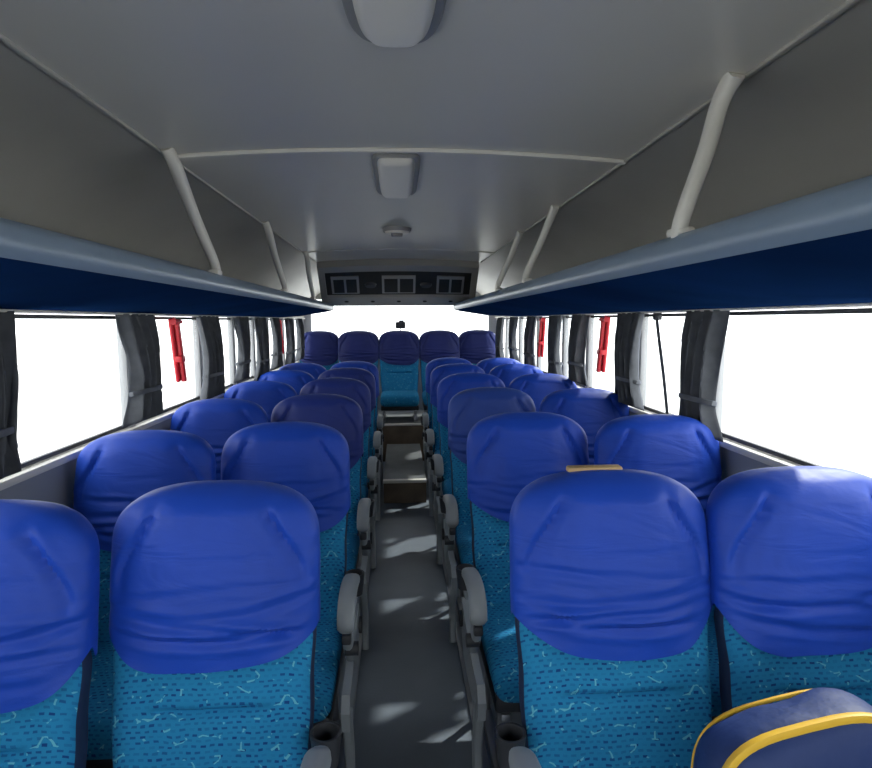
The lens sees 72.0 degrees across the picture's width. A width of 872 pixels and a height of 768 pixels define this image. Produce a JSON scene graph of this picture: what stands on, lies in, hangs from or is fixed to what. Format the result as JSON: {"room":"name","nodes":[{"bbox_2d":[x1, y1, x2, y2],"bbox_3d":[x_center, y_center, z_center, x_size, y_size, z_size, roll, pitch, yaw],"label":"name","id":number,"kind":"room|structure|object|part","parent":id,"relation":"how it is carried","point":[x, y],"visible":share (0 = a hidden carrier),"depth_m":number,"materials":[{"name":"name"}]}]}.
{"room":"vehicle interior","nodes":[
{"label":"vehicle interior","id":0,"kind":"room"},
{"bbox_2d":[0,313,303,508],"bbox_3d":[-1.302,0.395,2.805,0.060,1.540,8.850,-1,6,-4],"label":"wall","id":1,"kind":"structure","parent":0,"point":[51,479],"depth_m":2.06,"materials":[{"name":"grey plastic"}]},
{"bbox_2d":[15,314,126,468],"bbox_3d":[-1.268,-0.001,2.025,0.014,0.462,0.920,-1,6,-4],"label":"window","id":2,"kind":"structure","parent":1,"relation":"in","point":[42,457],"depth_m":2.04,"materials":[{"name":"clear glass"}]},
{"bbox_2d":[0,309,257,317],"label":"rail","id":3,"kind":"object","parent":1,"relation":"hanging from","point":[1,310],"depth_m":2.09,"materials":[{"name":"silver metal"}]},
{"bbox_2d":[0,311,20,478],"bbox_3d":[-1.150,0.046,1.501,0.098,0.460,0.337,-1,6,-4],"label":"curtain","id":4,"kind":"object","parent":3,"relation":"hanging from","point":[10,464],"depth_m":1.61,"materials":[{"name":"grey fabric"}]},
{"bbox_2d":[115,314,163,428],"bbox_3d":[-1.213,-0.062,2.496,0.098,0.453,0.348,-1,6,-4],"label":"curtain","id":5,"kind":"object","parent":3,"relation":"hanging from","point":[139,337],"depth_m":2.42,"materials":[{"name":"grey fabric"}]},
{"bbox_2d":[196,316,224,399],"bbox_3d":[-1.270,-0.145,3.395,0.098,0.475,0.338,-1,6,-4],"label":"curtain","id":6,"kind":"object","parent":3,"relation":"hanging from","point":[210,333],"depth_m":3.35,"materials":[{"name":"grey fabric"}]},
{"bbox_2d":[233,317,250,383],"bbox_3d":[-1.314,-0.235,4.087,0.098,0.442,0.300,-1,6,-4],"label":"curtain","id":7,"kind":"object","parent":3,"relation":"hanging from","point":[241,324],"depth_m":4.01,"materials":[{"name":"grey fabric"}]},
{"bbox_2d":[253,317,269,380],"bbox_3d":[-1.350,-0.276,4.662,0.098,0.480,0.286,-1,6,-4],"label":"curtain","id":8,"kind":"object","parent":3,"relation":"hanging from","point":[260,324],"depth_m":4.60,"materials":[{"name":"grey fabric"}]},
{"bbox_2d":[270,318,282,369],"bbox_3d":[-1.384,-0.350,5.198,0.098,0.445,0.293,-1,6,-4],"label":"curtain","id":9,"kind":"object","parent":3,"relation":"hanging from","point":[277,358],"depth_m":5.13,"materials":[{"name":"grey fabric"}]},
{"bbox_2d":[284,318,295,364],"bbox_3d":[-1.427,-0.409,5.880,0.098,0.471,0.292,-1,6,-4],"label":"curtain","id":10,"kind":"object","parent":3,"relation":"hanging from","point":[289,325],"depth_m":5.80,"materials":[{"name":"grey fabric"}]},
{"bbox_2d":[295,318,304,361],"bbox_3d":[-1.464,-0.475,6.459,0.098,0.459,0.295,-1,6,-4],"label":"curtain","id":11,"kind":"object","parent":3,"relation":"hanging from","point":[300,350],"depth_m":6.36,"materials":[{"name":"grey fabric"}]},
{"bbox_2d":[0,217,333,316],"bbox_3d":[-0.979,-0.308,2.046,0.536,0.125,6.850,-1,6,-4],"label":"luggage rack","id":12,"kind":"object","parent":1,"relation":"attached to","point":[41,269],"visible":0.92,"depth_m":1.44,"materials":[{"name":"blue plastic"}]},
{"bbox_2d":[136,317,199,423],"bbox_3d":[-1.328,-0.100,2.968,0.014,0.462,0.860,-1,6,-4],"label":"window","id":13,"kind":"structure","parent":1,"relation":"in","point":[156,318],"depth_m":3.12,"materials":[{"name":"clear glass"}]},
{"bbox_2d":[168,317,186,381],"bbox_3d":[-1.263,-0.167,2.936,0.048,0.322,0.140,-1,6,-4],"label":"hammer","id":14,"kind":"object","parent":1,"relation":"attached to","point":[179,359],"visible":1,"depth_m":2.92,"materials":[{"name":"red plastic"}]},
{"bbox_2d":[219,318,232,388],"bbox_3d":[-1.379,-0.185,3.772,0.014,0.462,0.640,-1,6,-4],"label":"window","id":15,"kind":"structure","parent":1,"relation":"in","point":[229,385],"depth_m":3.98,"materials":[{"name":"clear glass"}]},
{"bbox_2d":[237,318,252,383],"bbox_3d":[-1.419,-0.251,4.407,0.014,0.462,0.520,-1,6,-4],"label":"window","id":16,"kind":"structure","parent":1,"relation":"in","point":[251,377],"depth_m":4.47,"materials":[{"name":"clear glass"}]},
{"bbox_2d":[280,320,283,353],"bbox_3d":[-1.425,-0.435,5.497,0.048,0.322,0.140,-1,6,-4],"label":"hammer","id":17,"kind":"object","parent":1,"relation":"attached to","point":[281,321],"visible":0.34,"depth_m":5.49,"materials":[{"name":"red plastic"}]},
{"bbox_2d":[303,292,495,408],"bbox_3d":[-0.425,-0.316,7.264,2.405,2.010,0.040,-1,6,-4],"label":"wall","id":18,"kind":"structure","parent":0,"point":[307,322],"depth_m":7.27,"materials":[{"name":"grey plastic"}]},
{"bbox_2d":[396,320,405,329],"bbox_3d":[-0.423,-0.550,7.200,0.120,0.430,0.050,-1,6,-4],"label":"camera","id":19,"kind":"object","parent":18,"relation":"attached to","point":[401,324],"visible":0.82,"depth_m":7.16,"materials":[{"name":"grey plastic"}]},
{"bbox_2d":[337,461,521,767],"bbox_3d":[-0.140,1.177,2.961,2.405,0.060,8.850,-1,6,-4],"label":"floor","id":20,"kind":"structure","parent":0,"point":[412,710],"depth_m":2.54,"materials":[{"name":"plastic"}]},
{"bbox_2d":[0,499,99,767],"bbox_3d":[-0.923,0.810,1.045,0.461,1.080,0.634,-1,6,-4],"label":"passenger seat","id":21,"kind":"object","parent":20,"relation":"on","point":[50,552],"visible":1,"depth_m":1.19,"materials":[{"name":"teal fabric"}]},
{"bbox_2d":[73,430,215,767],"bbox_3d":[-0.975,0.725,1.859,0.461,1.080,0.634,-1,6,-4],"label":"passenger seat","id":22,"kind":"object","parent":20,"relation":"on","point":[114,470],"visible":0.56,"depth_m":1.98,"materials":[{"name":"teal fabric"}]},
{"bbox_2d":[170,398,267,479],"bbox_3d":[-1.028,0.636,2.703,0.461,1.080,0.634,-1,6,-4],"label":"passenger seat","id":23,"kind":"object","parent":20,"relation":"on","point":[214,421],"visible":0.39,"depth_m":2.83,"materials":[{"name":"teal fabric"}]},
{"bbox_2d":[109,480,341,767],"bbox_3d":[-0.455,0.792,1.168,0.524,1.085,0.652,-1,6,-4],"label":"passenger seat","id":24,"kind":"object","parent":20,"relation":"on","point":[214,593],"visible":1,"depth_m":1.29,"materials":[{"name":"teal fabric"}]},
{"bbox_2d":[224,381,296,421],"bbox_3d":[-1.083,0.545,3.566,0.461,1.080,0.634,-1,6,-4],"label":"passenger seat","id":25,"kind":"object","parent":20,"relation":"on","point":[267,394],"visible":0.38,"depth_m":3.70,"materials":[{"name":"teal fabric"}]},
{"bbox_2d":[257,370,314,394],"bbox_3d":[-1.136,0.457,4.410,0.461,1.080,0.634,-1,6,-4],"label":"passenger seat","id":26,"kind":"object","parent":20,"relation":"on","point":[296,379],"visible":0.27,"depth_m":4.55,"materials":[{"name":"teal fabric"}]},
{"bbox_2d":[221,421,364,767],"bbox_3d":[-0.503,0.707,1.982,0.524,1.085,0.652,-1,6,-4],"label":"passenger seat","id":27,"kind":"object","parent":20,"relation":"on","point":[311,459],"visible":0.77,"depth_m":2.11,"materials":[{"name":"teal fabric"}]},
{"bbox_2d":[279,363,326,379],"bbox_3d":[-1.186,0.373,5.204,0.461,1.080,0.634,-1,6,-4],"label":"passenger seat","id":28,"kind":"object","parent":20,"relation":"on","point":[313,369],"visible":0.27,"depth_m":5.36,"materials":[{"name":"blue fabric"}]},
{"bbox_2d":[271,394,373,652],"bbox_3d":[-0.556,0.618,2.826,0.524,1.085,0.652,-1,6,-4],"label":"passenger seat","id":29,"kind":"object","parent":20,"relation":"on","point":[341,413],"visible":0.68,"depth_m":2.96,"materials":[{"name":"teal fabric"}]},
{"bbox_2d":[300,378,379,568],"bbox_3d":[-0.611,0.527,3.689,0.524,1.085,0.652,-1,6,-4],"label":"passenger seat","id":30,"kind":"object","parent":20,"relation":"on","point":[354,389],"visible":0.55,"depth_m":3.83,"materials":[{"name":"teal fabric"}]},
{"bbox_2d":[318,368,382,520],"bbox_3d":[-0.664,0.439,4.533,0.524,1.085,0.652,-1,6,-4],"label":"passenger seat","id":31,"kind":"object","parent":20,"relation":"on","point":[375,439],"visible":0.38,"depth_m":4.67,"materials":[{"name":"teal fabric"}]},
{"bbox_2d":[330,361,384,489],"bbox_3d":[-0.715,0.355,5.327,0.524,1.085,0.652,-1,6,-4],"label":"passenger seat","id":32,"kind":"object","parent":20,"relation":"on","point":[379,420],"visible":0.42,"depth_m":5.47,"materials":[{"name":"teal fabric"}]},
{"bbox_2d":[377,409,428,461],"bbox_3d":[-0.383,0.550,6.756,2.285,0.395,1.115,-1,6,-4],"label":"platform","id":33,"kind":"object","parent":20,"relation":"on","point":[400,427],"visible":0.14,"depth_m":6.22,"materials":[{"name":"grey plastic"}]},
{"bbox_2d":[299,331,338,369],"bbox_3d":[-1.306,-0.099,6.577,0.462,0.957,0.634,-1,6,-4],"label":"passenger seat","id":34,"kind":"object","parent":33,"relation":"on","point":[321,347],"visible":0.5,"depth_m":6.71,"materials":[{"name":"teal fabric"}]},
{"bbox_2d":[338,331,378,368],"bbox_3d":[-0.853,-0.098,6.546,0.461,0.957,0.634,-1,6,-4],"label":"passenger seat","id":35,"kind":"object","parent":33,"relation":"on","point":[352,345],"visible":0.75,"depth_m":6.68,"materials":[{"name":"teal fabric"}]},
{"bbox_2d":[379,330,419,421],"bbox_3d":[-0.399,-0.104,6.574,0.462,0.957,0.634,-1,6,-4],"label":"passenger seat","id":36,"kind":"object","parent":33,"relation":"on","point":[399,354],"visible":1,"depth_m":6.69,"materials":[{"name":"teal fabric"}]},
{"bbox_2d":[419,330,459,412],"bbox_3d":[0.055,-0.109,6.602,0.461,0.957,0.634,-1,6,-4],"label":"passenger seat","id":37,"kind":"object","parent":33,"relation":"on","point":[434,344],"visible":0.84,"depth_m":6.73,"materials":[{"name":"teal fabric"}]},
{"bbox_2d":[459,330,495,364],"bbox_3d":[0.500,-0.121,6.689,0.462,0.957,0.634,-1,6,-4],"label":"passenger seat","id":38,"kind":"object","parent":33,"relation":"on","point":[476,346],"visible":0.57,"depth_m":6.82,"materials":[{"name":"teal fabric"}]},
{"bbox_2d":[383,443,426,502],"bbox_3d":[-0.291,0.785,5.492,0.345,0.192,1.445,-1,6,-4],"label":"step","id":39,"kind":"structure","parent":20,"relation":"on","point":[404,481],"depth_m":4.93,"materials":[{"name":"grey plastic"}]},
{"bbox_2d":[339,504,489,767],"bbox_3d":[-0.058,1.269,1.742,0.490,0.012,6.000,-1,6,-4],"label":"trim","id":40,"kind":"structure","parent":20,"relation":"on","point":[458,628],"depth_m":2.52,"materials":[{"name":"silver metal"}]},
{"bbox_2d":[420,357,471,486],"bbox_3d":[0.123,0.329,5.438,0.525,1.105,0.652,-1,6,-4],"label":"passenger seat","id":41,"kind":"object","parent":20,"relation":"on","point":[426,418],"visible":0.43,"depth_m":5.57,"materials":[{"name":"teal fabric"}]},
{"bbox_2d":[424,363,484,517],"bbox_3d":[0.173,0.412,4.644,0.525,1.105,0.652,-1,6,-4],"label":"passenger seat","id":42,"kind":"object","parent":20,"relation":"on","point":[432,437],"visible":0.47,"depth_m":4.77,"materials":[{"name":"teal fabric"}]},
{"bbox_2d":[430,373,504,564],"bbox_3d":[0.229,0.504,3.770,0.525,1.105,0.652,-1,6,-4],"label":"passenger seat","id":43,"kind":"object","parent":20,"relation":"on","point":[449,386],"visible":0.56,"depth_m":3.90,"materials":[{"name":"teal fabric"}]},
{"bbox_2d":[439,387,535,642],"bbox_3d":[0.283,0.595,2.907,0.524,1.105,0.652,-1,6,-4],"label":"passenger seat","id":44,"kind":"object","parent":20,"relation":"on","point":[467,407],"visible":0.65,"depth_m":3.03,"materials":[{"name":"teal fabric"}]},
{"bbox_2d":[476,358,520,373],"bbox_3d":[0.607,0.333,5.374,0.463,1.105,0.634,-1,6,-4],"label":"passenger seat","id":45,"kind":"object","parent":20,"relation":"on","point":[487,365],"visible":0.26,"depth_m":5.51,"materials":[{"name":"blue fabric"}]},
{"bbox_2d":[489,364,542,387],"bbox_3d":[0.657,0.416,4.580,0.463,1.105,0.634,-1,6,-4],"label":"passenger seat","id":46,"kind":"object","parent":20,"relation":"on","point":[506,373],"visible":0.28,"depth_m":4.72,"materials":[{"name":"teal fabric"}]},
{"bbox_2d":[456,412,588,767],"bbox_3d":[0.338,0.684,2.053,0.525,1.105,0.652,-1,6,-4],"label":"passenger seat","id":47,"kind":"object","parent":20,"relation":"on","point":[507,452],"visible":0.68,"depth_m":2.17,"materials":[{"name":"teal fabric"}]},
{"bbox_2d":[508,373,576,411],"bbox_3d":[0.713,0.508,3.706,0.463,1.105,0.634,-1,6,-4],"label":"passenger seat","id":48,"kind":"object","parent":20,"relation":"on","point":[537,386],"visible":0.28,"depth_m":3.84,"materials":[{"name":"teal fabric"}]},
{"bbox_2d":[539,388,628,464],"bbox_3d":[0.767,0.599,2.843,0.463,1.105,0.634,-1,6,-4],"label":"passenger seat","id":49,"kind":"object","parent":20,"relation":"on","point":[591,408],"visible":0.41,"depth_m":2.97,"materials":[{"name":"teal fabric"}]},
{"bbox_2d":[494,464,711,767],"bbox_3d":[0.392,0.774,1.190,0.524,1.106,0.652,-1,6,-4],"label":"passenger seat","id":50,"kind":"object","parent":20,"relation":"on","point":[610,598],"visible":0.98,"depth_m":1.32,"materials":[{"name":"teal fabric"}]},
{"bbox_2d":[594,414,721,719],"bbox_3d":[0.822,0.689,1.989,0.463,1.105,0.634,-1,6,-4],"label":"passenger seat","id":51,"kind":"object","parent":20,"relation":"on","point":[682,449],"visible":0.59,"depth_m":2.12,"materials":[{"name":"teal fabric"}]},
{"bbox_2d":[705,466,871,718],"bbox_3d":[0.872,0.772,1.195,0.463,1.105,0.634,-1,6,-4],"label":"passenger seat","id":52,"kind":"object","parent":20,"relation":"on","point":[790,547],"visible":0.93,"depth_m":1.31,"materials":[{"name":"teal fabric"}]},
{"bbox_2d":[691,687,871,767],"bbox_3d":[0.674,0.735,1.056,0.418,0.350,0.199,-1,6,-4],"label":"bag","id":53,"kind":"object","parent":52,"relation":"on","point":[821,727],"visible":1,"depth_m":1.02,"materials":[{"name":"blue fabric"}]},
{"bbox_2d":[0,0,871,317],"bbox_3d":[-0.146,-0.546,2.780,2.305,0.425,8.850,-1,6,-4],"label":"ceiling","id":54,"kind":"structure","parent":0,"point":[589,78],"depth_m":1.31,"materials":[{"name":"grey plastic"}]},
{"bbox_2d":[161,148,222,274],"bbox_3d":[-0.708,-0.486,1.771,0.041,0.307,0.480,-1,6,-6],"label":"support pole","id":55,"kind":"object","parent":54,"relation":"attached to","point":[175,166],"visible":0.88,"depth_m":1.70,"materials":[{"name":"white"}]},
{"bbox_2d":[262,221,287,291],"bbox_3d":[-0.782,-0.607,2.942,0.041,0.308,0.560,-1,6,-6],"label":"support pole","id":56,"kind":"object","parent":54,"relation":"attached to","point":[267,227],"visible":0.9,"depth_m":2.87,"materials":[{"name":"white metal"}]},
{"bbox_2d":[302,251,314,298],"bbox_3d":[-0.852,-0.725,4.044,0.041,0.307,0.480,-1,6,-6],"label":"support pole","id":57,"kind":"object","parent":54,"relation":"attached to","point":[306,254],"visible":0.88,"depth_m":3.99,"materials":[{"name":"white"}]},
{"bbox_2d":[342,0,446,47],"bbox_3d":[-0.053,-0.535,0.756,0.152,0.035,0.484,-1,6,-4],"label":"ceiling lamp","id":58,"kind":"object","parent":54,"relation":"attached to","point":[382,23],"depth_m":0.88,"materials":[{"name":"white plastic"}]},
{"bbox_2d":[372,153,419,197],"bbox_3d":[-0.128,-0.658,1.928,0.142,0.035,0.524,-1,6,-4],"label":"ceiling lamp","id":59,"kind":"object","parent":54,"relation":"attached to","point":[396,175],"depth_m":1.81,"materials":[{"name":"white plastic"}]},
{"bbox_2d":[382,226,410,236],"bbox_3d":[-0.197,-0.768,3.030,0.150,0.045,0.150,-1,6,-4],"label":"ceiling speaker","id":60,"kind":"object","parent":54,"relation":"attached to","point":[395,231],"depth_m":2.99},
{"bbox_2d":[317,259,478,305],"bbox_3d":[-0.312,-0.846,5.018,1.384,0.357,1.046,-1,6,-4],"label":"vent panel","id":61,"kind":"object","parent":54,"relation":"attached to","point":[358,282],"visible":0.96,"depth_m":4.88,"materials":[{"name":"grey plastic"}]},
{"bbox_2d":[177,148,624,164],"bbox_3d":[-0.094,-0.623,1.631,1.241,0.041,0.022,-1,6,-4],"label":"trim","id":62,"kind":"structure","parent":54,"relation":"attached to","point":[298,150],"depth_m":1.62,"materials":[{"name":"white plastic"}]},
{"bbox_2d":[308,248,493,252],"bbox_3d":[-0.236,-0.860,3.874,1.241,0.033,0.012,-1,6,-4],"label":"trim","id":63,"kind":"structure","parent":54,"relation":"attached to","point":[387,248],"depth_m":3.87,"materials":[{"name":"white plastic"}]},
{"bbox_2d":[0,0,860,262],"bbox_3d":[-0.083,-0.594,1.469,1.252,0.008,6.150,-1,6,-4],"label":"trim","id":64,"kind":"structure","parent":54,"relation":"attached to","point":[847,5],"depth_m":1.20,"materials":[{"name":"grey plastic"}]},
{"bbox_2d":[495,231,523,290],"bbox_3d":[0.373,-0.629,3.090,0.051,0.315,0.228,-4,7,-30],"label":"support pole","id":65,"kind":"object","parent":54,"relation":"attached to","point":[519,234],"visible":0.83,"depth_m":3.07,"materials":[{"name":"white"}]},
{"bbox_2d":[522,205,558,282],"bbox_3d":[0.416,-0.557,2.411,0.054,0.316,0.202,-5,7,-35],"label":"support pole","id":66,"kind":"object","parent":54,"relation":"attached to","point":[552,213],"visible":0.84,"depth_m":2.40,"materials":[{"name":"white metal"}]},
{"bbox_2d":[666,72,744,237],"bbox_3d":[0.500,-0.421,1.117,0.117,0.318,0.067,-1,6,-4],"label":"support pole","id":67,"kind":"object","parent":54,"relation":"attached to","point":[730,82],"visible":0.88,"depth_m":1.10,"materials":[{"name":"white"}]},
{"bbox_2d":[496,306,871,479],"bbox_3d":[1.019,0.367,2.949,0.060,1.540,8.850,-1,6,-4],"label":"wall","id":68,"kind":"structure","parent":0,"point":[736,457],"depth_m":2.90,"materials":[{"name":"grey plastic"}]},
{"bbox_2d":[495,317,504,357],"bbox_3d":[0.706,-0.495,6.609,0.098,0.474,0.295,-1,6,-4],"label":"curtain","id":69,"kind":"object","parent":68,"relation":"attached to","point":[500,320],"depth_m":6.54,"materials":[{"name":"grey fabric"}]},
{"bbox_2d":[508,317,518,360],"bbox_3d":[0.753,-0.433,5.859,0.098,0.442,0.300,-1,6,-4],"label":"curtain","id":70,"kind":"object","parent":68,"relation":"attached to","point":[513,321],"depth_m":5.77,"materials":[{"name":"grey fabric"}]},
{"bbox_2d":[523,316,536,365],"bbox_3d":[0.801,-0.342,5.109,0.098,0.467,0.313,-1,6,-4],"label":"curtain","id":71,"kind":"object","parent":68,"relation":"attached to","point":[530,327],"depth_m":5.06,"materials":[{"name":"grey fabric"}]},
{"bbox_2d":[537,317,545,356],"bbox_3d":[0.842,-0.373,4.790,0.048,0.322,0.140,-1,6,-4],"label":"hammer","id":72,"kind":"object","parent":68,"relation":"attached to","point":[542,322],"visible":1,"depth_m":4.78,"materials":[{"name":"red plastic"}]},
{"bbox_2d":[547,315,562,374],"bbox_3d":[0.852,-0.253,4.301,0.098,0.475,0.298,-1,6,-4],"label":"curtain","id":73,"kind":"object","parent":68,"relation":"attached to","point":[555,321],"depth_m":4.23,"materials":[{"name":"grey fabric"}]},
{"bbox_2d":[566,316,584,387],"bbox_3d":[0.952,-0.228,4.066,0.014,0.462,0.500,-1,6,-4],"label":"window","id":74,"kind":"structure","parent":68,"relation":"in","point":[578,384],"depth_m":4.03,"materials":[{"name":"clear glass"}]},
{"bbox_2d":[568,314,589,386],"bbox_3d":[0.886,-0.213,3.761,0.098,0.442,0.308,-1,6,-4],"label":"curtain","id":75,"kind":"object","parent":68,"relation":"attached to","point":[579,324],"depth_m":3.70,"materials":[{"name":"grey fabric"}]},
{"bbox_2d":[589,315,616,387],"bbox_3d":[0.996,-0.157,3.381,0.014,0.462,0.760,-1,6,-4],"label":"window","id":76,"kind":"structure","parent":68,"relation":"in","point":[594,316],"depth_m":3.56,"materials":[{"name":"clear glass"}]},
{"bbox_2d":[596,315,610,372],"bbox_3d":[0.933,-0.222,3.351,0.048,0.322,0.140,-1,6,-4],"label":"hammer","id":77,"kind":"object","parent":68,"relation":"attached to","point":[605,321],"visible":1,"depth_m":3.34,"materials":[{"name":"red plastic"}]},
{"bbox_2d":[558,310,693,315],"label":"curtain rod","id":78,"kind":"object","parent":68,"relation":"attached to","point":[672,310],"depth_m":2.81,"materials":[{"name":"silver metal"}]},
{"bbox_3d":[-0.144,-0.326,2.778,2.205,0.010,8.400,-1,6,-4],"label":"rail","id":79,"kind":"part","parent":78,"relation":"part of","materials":[{"name":"black"}]},
{"bbox_2d":[614,313,643,410],"bbox_3d":[0.939,-0.114,2.934,0.098,0.466,0.279,-1,6,-4],"label":"curtain","id":80,"kind":"object","parent":68,"relation":"attached to","point":[628,326],"depth_m":2.87,"materials":[{"name":"grey fabric"}]},
{"bbox_2d":[453,175,871,315],"bbox_3d":[0.709,-0.329,2.151,0.671,0.125,6.850,-1,6,-4],"label":"luggage rack","id":81,"kind":"object","parent":68,"relation":"attached to","point":[815,248],"visible":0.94,"depth_m":1.10,"materials":[{"name":"blue plastic"}]},
{"bbox_2d":[653,313,674,414],"bbox_3d":[1.002,-0.081,2.649,0.035,0.470,0.211,-1,6,-2],"label":"strap","id":82,"kind":"object","parent":68,"relation":"attached to","point":[656,316],"visible":0.75,"depth_m":2.63,"materials":[{"name":"black fabric"}]},
{"bbox_2d":[643,313,685,413],"bbox_3d":[1.043,-0.077,2.627,0.014,0.462,0.640,-1,6,-4],"label":"window","id":83,"kind":"structure","parent":68,"relation":"in","point":[665,314],"depth_m":2.76,"materials":[{"name":"clear glass"}]},
{"bbox_2d":[698,303,871,311],"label":"curtain rod","id":84,"kind":"object","parent":68,"relation":"attached to","point":[701,310],"depth_m":1.70,"materials":[{"name":"silver metal"}]},
{"bbox_2d":[678,310,729,442],"bbox_3d":[0.982,-0.037,2.248,0.098,0.475,0.300,-1,6,-4],"label":"curtain","id":85,"kind":"object","parent":84,"relation":"hanging from","point":[703,337],"depth_m":2.18,"materials":[{"name":"grey fabric"}]},
{"bbox_2d":[721,308,871,465],"bbox_3d":[1.111,0.035,1.560,0.014,0.462,1.390,-1,6,-4],"label":"window","id":86,"kind":"structure","parent":68,"relation":"in","point":[788,457],"depth_m":1.86,"materials":[{"name":"clear glass"}]},
{"label":"outside","id":87,"kind":"structure","parent":0,"visible":0},
{"bbox_2d":[17,340,871,477],"bbox_3d":[0.013,2.287,0.241,120.000,0.100,120.000,-1,6,-4],"label":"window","id":88,"kind":"structure","parent":87,"point":[811,400],"depth_m":18.96,"materials":[{"name":"glass"}]}
]}

